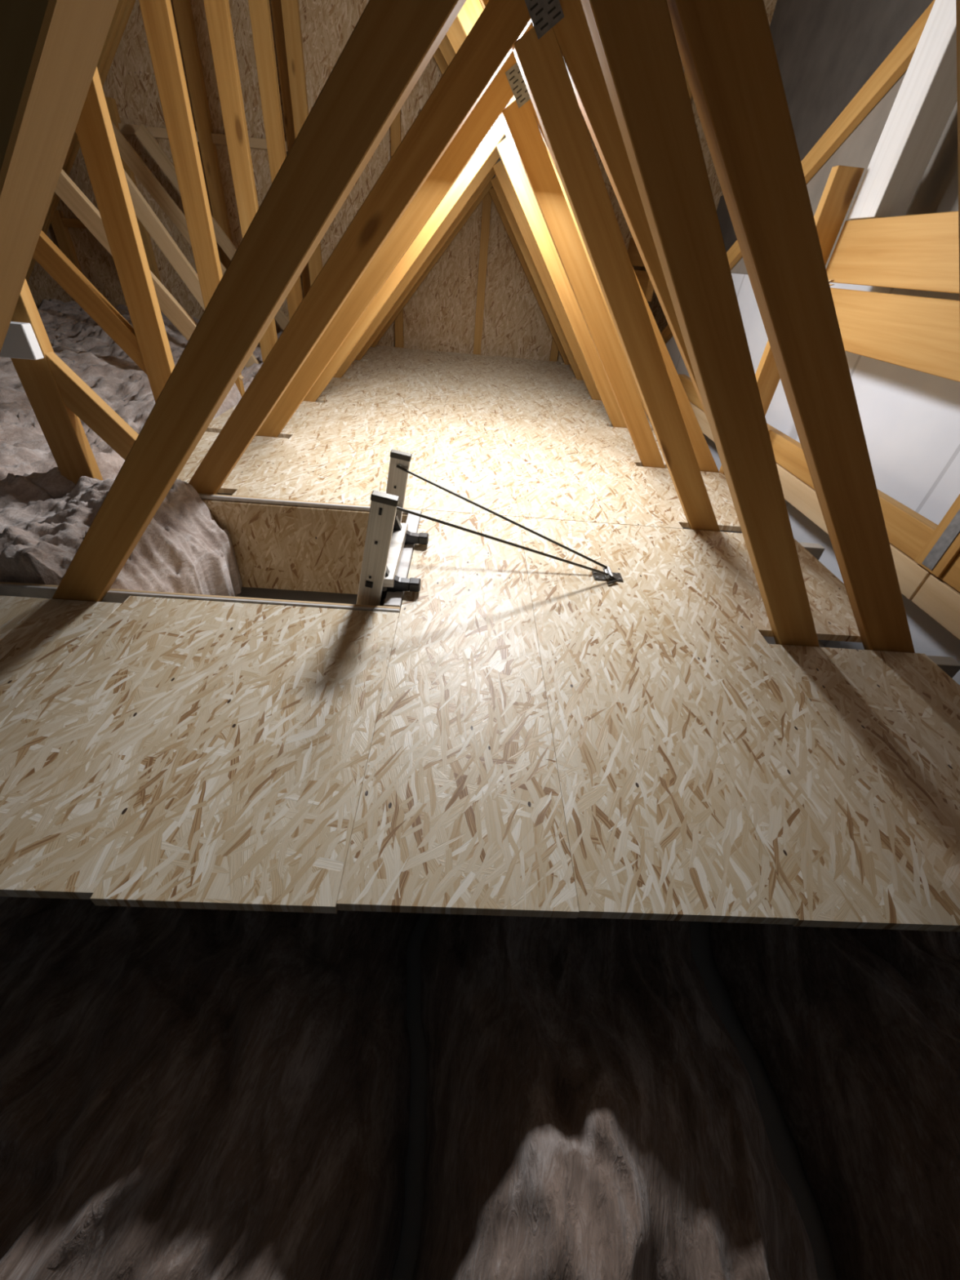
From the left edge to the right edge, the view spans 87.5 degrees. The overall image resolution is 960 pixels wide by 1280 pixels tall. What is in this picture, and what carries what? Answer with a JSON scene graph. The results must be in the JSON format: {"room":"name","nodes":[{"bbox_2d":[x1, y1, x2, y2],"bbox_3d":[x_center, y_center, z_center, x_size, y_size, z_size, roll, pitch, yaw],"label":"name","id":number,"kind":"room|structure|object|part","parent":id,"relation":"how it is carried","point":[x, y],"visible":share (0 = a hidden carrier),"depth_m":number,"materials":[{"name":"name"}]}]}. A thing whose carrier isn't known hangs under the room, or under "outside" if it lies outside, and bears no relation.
{"room":"attic","nodes":[
{"label":"attic","id":0,"kind":"room"},
{"bbox_2d":[201,498,408,594],"bbox_3d":[-0.658,-0.139,1.432,0.915,0.305,0.534,3,38,-3],"label":"lining","id":1,"kind":"object","parent":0,"point":[276,546],"visible":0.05,"depth_m":1.62,"materials":[{"name":"beige wood"}]},
{"bbox_2d":[0,581,399,613],"bbox_3d":[-0.698,-0.078,1.128,1.032,0.063,0.019,3,38,-3],"label":"trim","id":2,"kind":"structure","parent":1,"relation":"attached to","point":[6,588],"depth_m":1.11,"materials":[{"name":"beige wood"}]},
{"bbox_2d":[198,493,422,514],"bbox_3d":[-0.663,-0.431,1.547,0.962,0.012,0.022,3,38,-3],"label":"trim","id":3,"kind":"structure","parent":1,"relation":"attached to","point":[208,496],"depth_m":1.54,"materials":[{"name":"brown wood"}]},
{"bbox_2d":[383,511,421,609],"bbox_3d":[-0.203,-0.227,1.360,0.037,0.034,0.526,3,38,-3],"label":"trim","id":4,"kind":"structure","parent":1,"relation":"attached to","point":[393,598],"depth_m":1.30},
{"bbox_2d":[25,0,777,362],"bbox_3d":[-0.707,-4.450,2.507,5.497,6.153,0.107,3,38,-3],"label":"wall","id":5,"kind":"structure","parent":0,"point":[478,298],"depth_m":3.54,"materials":[{"name":"brown wood"}]},
{"bbox_3d":[-3.017,-2.955,3.717,1.197,1.956,0.012,3,38,-3],"label":"gable panel","id":6,"kind":"part","parent":5,"relation":"part of","materials":[{"name":"brown wood"}]},
{"bbox_3d":[-1.766,-3.426,3.357,1.197,3.335,0.012,3,38,-3],"label":"gable panel","id":7,"kind":"part","parent":5,"relation":"part of","materials":[{"name":"brown wood"}]},
{"bbox_3d":[-0.493,-3.913,2.984,1.237,4.760,0.012,3,38,-3],"label":"gable panel","id":8,"kind":"part","parent":5,"relation":"part of","materials":[{"name":"brown wood"}]},
{"bbox_3d":[0.729,-3.854,3.033,1.207,4.800,0.012,3,38,-3],"label":"gable panel","id":9,"kind":"part","parent":5,"relation":"part of","materials":[{"name":"brown wood"}]},
{"bbox_3d":[1.710,-4.331,2.667,0.647,6.153,0.012,3,38,-3],"label":"gable panel","id":10,"kind":"part","parent":5,"relation":"part of","materials":[{"name":"brown wood"}]},
{"bbox_2d":[0,345,959,1279],"bbox_3d":[-0.919,-0.450,1.862,5.500,0.400,6.300,3,38,-3],"label":"floor","id":11,"kind":"structure","parent":0,"point":[530,734],"depth_m":0.88,"materials":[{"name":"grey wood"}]},
{"bbox_3d":[-0.988,0.099,0.830,0.445,0.018,0.603,3,38,-3],"label":"panel","id":12,"kind":"part","parent":11,"relation":"part of","materials":[{"name":"beige wood"}]},
{"bbox_2d":[0,473,242,596],"bbox_3d":[-1.906,-0.278,1.314,2.298,0.442,0.492,3,38,-3],"label":"insulation","id":13,"kind":"object","parent":11,"relation":"on","point":[183,548],"visible":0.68,"depth_m":1.33,"materials":[{"name":"fabric"}]},
{"bbox_3d":[-0.620,0.113,0.861,0.294,0.018,0.634,3,38,-3],"label":"panel","id":14,"kind":"part","parent":11,"relation":"part of","materials":[{"name":"beige wood"}]},
{"bbox_2d":[0,298,283,499],"bbox_3d":[-2.208,-1.440,2.750,2.100,0.474,3.197,3,38,-3],"label":"insulation","id":15,"kind":"object","parent":11,"relation":"on","point":[73,335],"visible":0.32,"depth_m":2.21,"materials":[{"name":"fabric"}]},
{"bbox_2d":[0,897,421,1279],"bbox_3d":[-0.474,0.623,0.575,0.786,0.288,1.553,3,38,-3],"label":"insulation batt","id":16,"kind":"object","parent":11,"relation":"on","point":[186,1094],"visible":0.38,"depth_m":0.62,"materials":[{"name":"brown fabric"}]},
{"bbox_3d":[-0.954,-0.650,1.803,0.370,0.018,0.548,3,38,-3],"label":"panel","id":17,"kind":"part","parent":11,"relation":"part of","materials":[{"name":"beige wood"}]},
{"bbox_3d":[-0.327,0.133,0.872,0.294,0.018,0.641,3,38,-3],"label":"panel","id":18,"kind":"part","parent":11,"relation":"part of","materials":[{"name":"beige wood"}]},
{"bbox_3d":[-0.956,-1.017,2.277,0.370,0.018,0.548,3,38,-3],"label":"panel","id":19,"kind":"part","parent":11,"relation":"part of","materials":[{"name":"beige wood"}]},
{"bbox_2d":[41,0,569,364],"bbox_3d":[-1.058,-3.954,2.654,4.749,4.388,0.044,3,38,-3],"label":"roof truss","id":20,"kind":"object","parent":11,"relation":"on","point":[290,8],"visible":0.09,"depth_m":3.24,"materials":[{"name":"brown wood"}]},
{"bbox_3d":[-1.119,-3.389,3.093,0.093,2.821,0.040,3,38,-3],"label":"post","id":21,"kind":"part","parent":20,"relation":"part of","materials":[{"name":"brown wood"}]},
{"bbox_2d":[634,269,653,302],"bbox_3d":[1.102,-2.506,3.532,0.047,0.156,0.748,3,38,-3],"label":"beam","id":22,"kind":"structure","parent":20,"relation":"attached to","point":[644,280],"depth_m":3.28,"materials":[{"name":"brown wood"}]},
{"bbox_2d":[627,237,644,266],"bbox_3d":[1.116,-2.648,3.422,0.047,0.160,0.748,3,38,-3],"label":"beam","id":23,"kind":"structure","parent":22,"relation":"on","point":[635,258],"depth_m":3.55,"materials":[{"name":"brown wood"}]},
{"bbox_3d":[-0.624,-0.798,2.037,0.294,0.018,1.198,3,38,-3],"label":"panel","id":24,"kind":"part","parent":11,"relation":"part of","materials":[{"name":"beige wood"}]},
{"bbox_3d":[-0.957,-1.384,2.752,0.370,0.018,0.548,3,38,-3],"label":"panel","id":25,"kind":"part","parent":11,"relation":"part of","materials":[{"name":"beige wood"}]},
{"bbox_2d":[75,0,601,400],"bbox_3d":[-1.055,-3.219,1.705,4.749,4.388,0.044,3,38,-3],"label":"roof truss","id":26,"kind":"object","parent":11,"relation":"on","point":[218,15],"visible":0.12,"depth_m":2.50,"materials":[{"name":"brown wood"}]},
{"bbox_3d":[-1.116,-2.655,2.144,0.093,2.821,0.040,3,38,-3],"label":"post","id":27,"kind":"part","parent":26,"relation":"part of","materials":[{"name":"brown wood"}]},
{"bbox_3d":[0.113,-2.320,2.378,0.056,0.082,0.002,-26,34,18],"label":"nail plate","id":28,"kind":"part","parent":26,"relation":"part of","materials":[{"name":"silver metal"}]},
{"bbox_2d":[111,0,583,380],"bbox_3d":[-1.057,-3.586,2.179,4.749,4.388,0.044,3,38,-3],"label":"roof truss","id":29,"kind":"object","parent":11,"relation":"on","point":[260,10],"visible":0.12,"depth_m":2.87,"materials":[{"name":"brown wood"}]},
{"bbox_3d":[-1.118,-3.022,2.618,0.093,2.821,0.040,3,38,-3],"label":"post","id":30,"kind":"part","parent":29,"relation":"part of","materials":[{"name":"brown wood"}]},
{"bbox_2d":[54,0,652,428],"bbox_3d":[-1.054,-2.852,1.230,4.749,4.388,0.044,3,38,-3],"label":"roof truss","id":31,"kind":"object","parent":11,"relation":"on","point":[157,17],"visible":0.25,"depth_m":2.06,"materials":[{"name":"brown wood"}]},
{"bbox_3d":[-1.115,-2.287,1.669,0.093,2.821,0.040,3,38,-3],"label":"post","id":32,"kind":"part","parent":31,"relation":"part of","materials":[{"name":"brown wood"}]},
{"bbox_3d":[0.115,-1.953,1.904,0.056,0.082,0.002,-26,34,18],"label":"nail plate","id":33,"kind":"part","parent":31,"relation":"part of","materials":[{"name":"silver metal"}]},
{"bbox_3d":[-0.959,-1.752,3.226,0.370,0.018,0.548,3,38,-3],"label":"panel","id":34,"kind":"part","parent":11,"relation":"part of","materials":[{"name":"beige wood"}]},
{"bbox_3d":[-0.627,-1.532,2.985,0.294,0.018,1.200,3,38,-3],"label":"panel","id":35,"kind":"part","parent":11,"relation":"part of","materials":[{"name":"beige wood"}]},
{"bbox_3d":[-0.960,-2.119,3.701,0.370,0.018,0.548,3,38,-3],"label":"panel","id":36,"kind":"part","parent":11,"relation":"part of","materials":[{"name":"beige wood"}]},
{"bbox_3d":[-0.331,-0.780,2.052,0.294,0.018,1.198,3,38,-3],"label":"panel","id":37,"kind":"part","parent":11,"relation":"part of","materials":[{"name":"beige wood"}]},
{"bbox_3d":[-0.629,-2.113,3.737,0.294,0.018,0.700,3,38,-3],"label":"panel","id":38,"kind":"part","parent":11,"relation":"part of","materials":[{"name":"beige wood"}]},
{"bbox_2d":[10,0,825,560],"bbox_3d":[-1.051,-2.117,0.281,4.749,4.388,0.044,3,38,-3],"label":"roof truss","id":39,"kind":"object","parent":11,"relation":"on","point":[557,59],"visible":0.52,"depth_m":1.19,"materials":[{"name":"pine"},{"name":"galvanised steel"}]},
{"bbox_2d":[0,321,44,359],"bbox_3d":[-1.724,-0.790,1.239,1.192,0.078,0.032,3,38,-3],"label":"board","id":40,"kind":"object","parent":39,"relation":"attached to","point":[20,341],"visible":1,"depth_m":1.26,"materials":[{"name":"white"}]},
{"bbox_3d":[-1.112,-1.553,0.721,0.093,2.821,0.040,3,38,-3],"label":"post","id":41,"kind":"part","parent":39,"relation":"part of","materials":[{"name":"brown wood"}]},
{"bbox_3d":[0.117,-1.218,0.955,0.056,0.082,0.002,-26,34,18],"label":"nail plate","id":42,"kind":"part","parent":39,"relation":"part of","materials":[{"name":"silver metal"}]},
{"bbox_3d":[-0.334,-1.514,3.000,0.294,0.018,1.200,3,38,-3],"label":"panel","id":43,"kind":"part","parent":11,"relation":"part of","materials":[{"name":"beige wood"}]},
{"bbox_3d":[-0.336,-2.096,3.751,0.294,0.018,0.700,3,38,-3],"label":"panel","id":44,"kind":"part","parent":11,"relation":"part of","materials":[{"name":"beige wood"}]},
{"bbox_2d":[32,0,864,475],"bbox_3d":[-1.052,-2.485,0.756,4.749,4.388,0.044,3,38,-3],"label":"roof truss","id":45,"kind":"object","parent":11,"relation":"on","point":[146,343],"visible":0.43,"depth_m":1.68,"materials":[{"name":"brown wood"}]},
{"bbox_3d":[-1.113,-1.920,1.195,0.093,2.821,0.040,3,38,-3],"label":"post","id":46,"kind":"part","parent":45,"relation":"part of","materials":[{"name":"brown wood"}]},
{"bbox_3d":[0.116,-1.586,1.430,0.056,0.082,0.002,-26,34,18],"label":"nail plate","id":47,"kind":"part","parent":45,"relation":"part of","materials":[{"name":"silver metal"}]},
{"bbox_2d":[688,400,714,441],"bbox_3d":[1.182,-1.153,2.637,0.043,0.088,0.450,3,38,-3],"label":"wall plate","id":48,"kind":"object","parent":45,"relation":"on","point":[700,415],"depth_m":2.61,"materials":[{"name":"brown wood"}]},
{"bbox_3d":[1.103,-1.083,1.848,0.083,0.965,0.037,3,38,-3],"label":"post","id":49,"kind":"part","parent":45,"relation":"part of","materials":[{"name":"brown wood"}]},
{"bbox_2d":[830,287,959,382],"bbox_3d":[1.180,-0.644,1.114,0.047,0.154,1.644,3,38,-3],"label":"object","id":50,"kind":"structure","parent":45,"relation":"attached to","point":[917,333],"depth_m":1.37,"materials":[{"name":"brown wood"}]},
{"bbox_2d":[826,211,959,293],"bbox_3d":[1.194,-0.795,1.031,0.047,0.160,1.598,3,38,-3],"label":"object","id":51,"kind":"structure","parent":50,"relation":"on","point":[921,251],"depth_m":1.39,"materials":[{"name":"brown wood"}]},
{"bbox_2d":[847,0,957,219],"bbox_3d":[1.276,-1.844,1.138,0.091,1.371,0.141,3,38,-3],"label":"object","id":52,"kind":"structure","parent":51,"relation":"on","point":[926,97],"depth_m":1.40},
{"bbox_2d":[889,543,933,599],"bbox_3d":[1.186,-0.186,1.388,0.043,0.088,0.169,3,38,-3],"label":"wall plate","id":53,"kind":"object","parent":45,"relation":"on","point":[911,576],"depth_m":1.36,"materials":[{"name":"brown wood"}]},
{"bbox_3d":[-0.028,-0.024,1.115,0.307,0.018,1.207,3,38,-3],"label":"panel","id":54,"kind":"part","parent":11,"relation":"part of","materials":[{"name":"beige wood"}]},
{"bbox_3d":[-0.031,-0.762,2.067,0.307,0.018,1.198,3,38,-3],"label":"panel","id":55,"kind":"part","parent":11,"relation":"part of","materials":[{"name":"beige wood"}]},
{"bbox_3d":[-0.034,-1.496,3.015,0.307,0.018,1.200,3,38,-3],"label":"panel","id":56,"kind":"part","parent":11,"relation":"part of","materials":[{"name":"beige wood"}]},
{"bbox_3d":[-0.037,-2.077,3.767,0.307,0.018,0.700,3,38,-3],"label":"panel","id":57,"kind":"part","parent":11,"relation":"part of","materials":[{"name":"beige wood"}]},
{"bbox_2d":[0,0,959,352],"bbox_3d":[-0.744,-0.494,0.056,3.962,2.151,0.080,3,38,-3],"label":"roof truss","id":58,"kind":"object","parent":11,"relation":"on","point":[51,51],"visible":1,"depth_m":0.23,"materials":[{"name":"brown wood"}]},
{"bbox_2d":[355,448,617,605],"bbox_3d":[0.008,-0.164,1.323,0.698,0.555,0.355,3,38,-3],"label":"ladder","id":59,"kind":"object","parent":11,"relation":"on","point":[386,536],"visible":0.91,"depth_m":1.17,"materials":[{"name":"metal"}]},
{"bbox_3d":[-0.234,-0.132,1.187,0.016,0.140,0.024,3,38,-3],"label":"hinge plate","id":60,"kind":"part","parent":59,"relation":"part of","materials":[{"name":"black plastic"}]},
{"bbox_3d":[-0.193,-0.135,1.185,0.099,0.125,0.024,3,38,-3],"label":"hinge arm","id":61,"kind":"part","parent":59,"relation":"part of","materials":[{"name":"black plastic"}]},
{"bbox_3d":[-0.194,-0.283,1.376,0.099,0.125,0.024,3,38,-3],"label":"hinge arm","id":62,"kind":"part","parent":59,"relation":"part of","materials":[{"name":"black plastic"}]},
{"bbox_3d":[0.062,-0.320,1.313,0.610,0.007,0.006,25,38,-4],"label":"stay rod","id":63,"kind":"part","parent":59,"relation":"part of","materials":[{"name":"grey metal"}]},
{"bbox_3d":[0.066,-0.227,1.175,0.610,0.007,0.006,12,33,-26],"label":"stay rod","id":64,"kind":"part","parent":59,"relation":"part of","materials":[{"name":"grey metal"}]},
{"bbox_2d":[52,0,959,678],"bbox_3d":[-0.746,-0.844,0.509,3.962,2.151,0.043,3,38,-3],"label":"roof truss","id":65,"kind":"object","parent":11,"relation":"on","point":[726,48],"visible":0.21,"depth_m":0.72,"materials":[{"name":"pine"},{"name":"galvanised steel"}]},
{"bbox_2d":[911,574,959,639],"bbox_3d":[1.187,0.118,1.000,0.043,0.083,0.831,3,38,-3],"label":"wall plate","id":66,"kind":"object","parent":65,"relation":"on","point":[938,599],"visible":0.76,"depth_m":1.27,"materials":[{"name":"brown wood"}]},
{"bbox_3d":[0.261,-2.059,3.782,0.290,0.018,0.700,3,38,-3],"label":"panel","id":67,"kind":"part","parent":11,"relation":"part of","materials":[{"name":"beige wood"}]},
{"bbox_3d":[0.263,-1.477,3.030,0.290,0.018,1.200,3,38,-3],"label":"panel","id":68,"kind":"part","parent":11,"relation":"part of","materials":[{"name":"beige wood"}]},
{"bbox_3d":[0.528,-2.043,3.795,0.245,0.018,0.700,3,38,-3],"label":"panel","id":69,"kind":"part","parent":11,"relation":"part of","materials":[{"name":"beige wood"}]},
{"bbox_3d":[0.266,-0.744,2.082,0.290,0.018,1.198,3,38,-3],"label":"panel","id":70,"kind":"part","parent":11,"relation":"part of","materials":[{"name":"beige wood"}]},
{"bbox_3d":[0.832,-2.010,3.791,0.365,0.018,0.548,3,38,-3],"label":"panel","id":71,"kind":"part","parent":11,"relation":"part of","materials":[{"name":"beige wood"}]},
{"bbox_3d":[0.530,-1.461,3.044,0.245,0.018,1.200,3,38,-3],"label":"panel","id":72,"kind":"part","parent":11,"relation":"part of","materials":[{"name":"beige wood"}]},
{"bbox_3d":[0.833,-1.642,3.317,0.365,0.018,0.548,3,38,-3],"label":"panel","id":73,"kind":"part","parent":11,"relation":"part of","materials":[{"name":"beige wood"}]},
{"bbox_2d":[591,566,623,581],"bbox_3d":[0.338,-0.176,1.328,0.077,0.016,0.046,3,38,-3],"label":"bracket","id":74,"kind":"object","parent":11,"relation":"on","point":[597,575],"visible":0.88,"depth_m":1.32,"materials":[{"name":"grey metal"}]},
{"bbox_2d":[412,913,817,1279],"bbox_3d":[0.177,0.656,0.603,0.551,0.305,1.552,3,38,-3],"label":"insulation batt","id":75,"kind":"object","parent":11,"relation":"on","point":[593,1113],"visible":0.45,"depth_m":0.62,"materials":[{"name":"brown fabric"}]},
{"bbox_3d":[0.835,-1.275,2.842,0.365,0.018,0.548,3,38,-3],"label":"panel","id":76,"kind":"part","parent":11,"relation":"part of","materials":[{"name":"beige wood"}]},
{"bbox_3d":[0.533,-0.728,2.095,0.245,0.018,1.198,3,38,-3],"label":"panel","id":77,"kind":"part","parent":11,"relation":"part of","materials":[{"name":"beige wood"}]},
{"bbox_3d":[0.836,-0.908,2.368,0.365,0.018,0.548,3,38,-3],"label":"panel","id":78,"kind":"part","parent":11,"relation":"part of","materials":[{"name":"beige wood"}]},
{"bbox_3d":[0.269,-0.007,1.130,0.290,0.018,1.206,3,38,-3],"label":"panel","id":79,"kind":"part","parent":11,"relation":"part of","materials":[{"name":"beige wood"}]},
{"bbox_3d":[0.838,-0.540,1.893,0.365,0.018,0.548,3,38,-3],"label":"panel","id":80,"kind":"part","parent":11,"relation":"part of","materials":[{"name":"beige wood"}]},
{"bbox_3d":[0.839,-0.173,1.419,0.365,0.018,0.548,3,38,-3],"label":"panel","id":81,"kind":"part","parent":11,"relation":"part of","materials":[{"name":"beige wood"}]},
{"bbox_3d":[0.536,0.010,1.143,0.245,0.018,1.208,3,38,-3],"label":"panel","id":82,"kind":"part","parent":11,"relation":"part of","materials":[{"name":"beige wood"}]},
{"bbox_2d":[711,921,959,1279],"bbox_3d":[0.776,0.705,0.643,0.646,0.275,1.552,3,38,-3],"label":"insulation batt","id":83,"kind":"object","parent":11,"relation":"on","point":[855,1033],"visible":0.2,"depth_m":0.72,"materials":[{"name":"brown fabric"}]},
{"bbox_3d":[0.846,0.213,0.921,0.375,0.018,0.607,3,38,-3],"label":"panel","id":84,"kind":"part","parent":11,"relation":"part of","materials":[{"name":"beige wood"}]},
{"bbox_2d":[776,462,828,534],"bbox_3d":[1.184,-0.522,1.822,0.043,0.089,0.446,3,38,-3],"label":"wall plate","id":85,"kind":"object","parent":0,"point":[801,496],"depth_m":1.81,"materials":[{"name":"brown wood"}]},
{"bbox_2d":[678,373,703,410],"bbox_3d":[1.189,-1.387,2.785,0.041,0.102,0.490,3,38,-3],"label":"wall plate","id":86,"kind":"object","parent":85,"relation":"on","point":[686,380],"depth_m":2.79,"materials":[{"name":"brown wood"}]},
{"bbox_2d":[766,423,814,489],"bbox_3d":[1.192,-0.705,1.904,0.041,0.102,0.457,3,38,-3],"label":"wall plate","id":87,"kind":"object","parent":85,"relation":"on","point":[788,454],"depth_m":1.90,"materials":[{"name":"brown wood"}]},
{"bbox_2d":[939,551,959,592],"bbox_3d":[1.193,-0.165,1.228,0.041,0.075,0.066,3,38,-3],"label":"wall plate","id":88,"kind":"object","parent":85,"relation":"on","point":[951,576],"depth_m":1.24,"materials":[{"name":"brown wood"}]},
{"bbox_2d":[665,0,959,684],"bbox_3d":[1.589,-1.942,1.246,0.356,4.100,5.140,3,38,-3],"label":"wall","id":89,"kind":"structure","parent":0,"point":[826,51],"depth_m":1.80,"materials":[{"name":"paint"}]},
{"bbox_2d":[660,0,935,343],"bbox_3d":[1.362,-1.904,1.755,0.035,2.411,3.942,3,38,-3],"label":"raking timber","id":90,"kind":"object","parent":89,"relation":"attached to","point":[897,62],"visible":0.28,"depth_m":1.77,"materials":[{"name":"brown wood"}]},
{"bbox_2d":[876,488,937,559],"bbox_3d":[1.194,-0.330,1.420,0.041,0.102,0.249,3,38,-3],"label":"wall plate","id":91,"kind":"object","parent":89,"relation":"on","point":[909,531],"depth_m":1.39,"materials":[{"name":"brown wood"}]},
{"bbox_2d":[914,493,959,577],"bbox_3d":[1.177,-0.314,1.209,0.010,0.327,0.090,3,38,-3],"label":"stud","id":92,"kind":"object","parent":91,"relation":"attached to","point":[943,546],"visible":1,"depth_m":1.26,"materials":[{"name":"brown wood"}]}
]}

